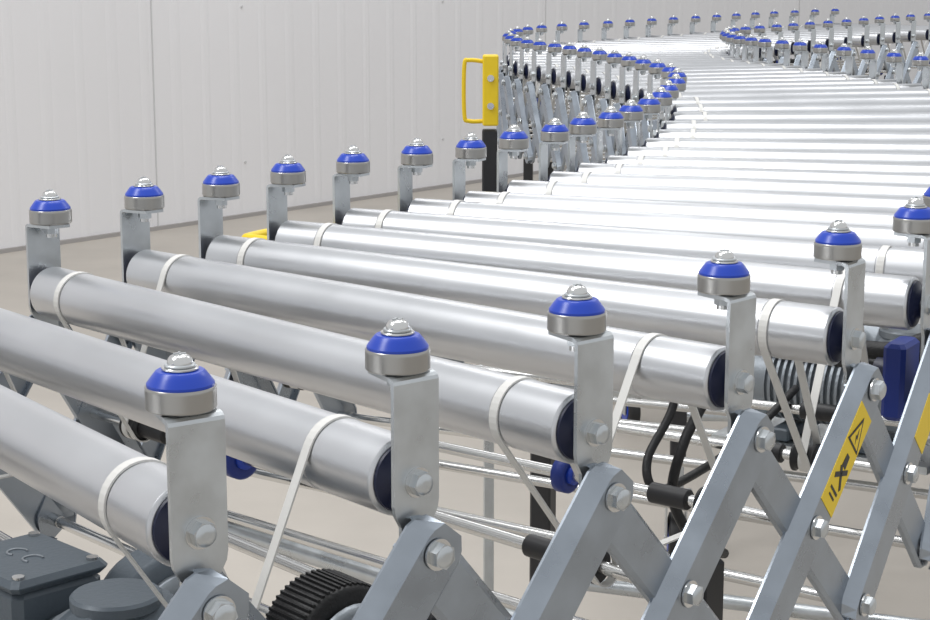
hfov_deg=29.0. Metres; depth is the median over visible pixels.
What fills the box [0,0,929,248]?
wall
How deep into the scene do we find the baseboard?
8.26 m
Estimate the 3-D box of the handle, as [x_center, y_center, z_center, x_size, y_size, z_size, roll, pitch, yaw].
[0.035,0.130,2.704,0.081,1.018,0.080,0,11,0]
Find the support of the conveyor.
on the floor
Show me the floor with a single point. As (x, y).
(903, 589)
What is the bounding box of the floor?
[0,170,929,619]
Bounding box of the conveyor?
[0,7,929,619]
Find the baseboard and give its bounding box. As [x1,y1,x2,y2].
[0,167,566,253]

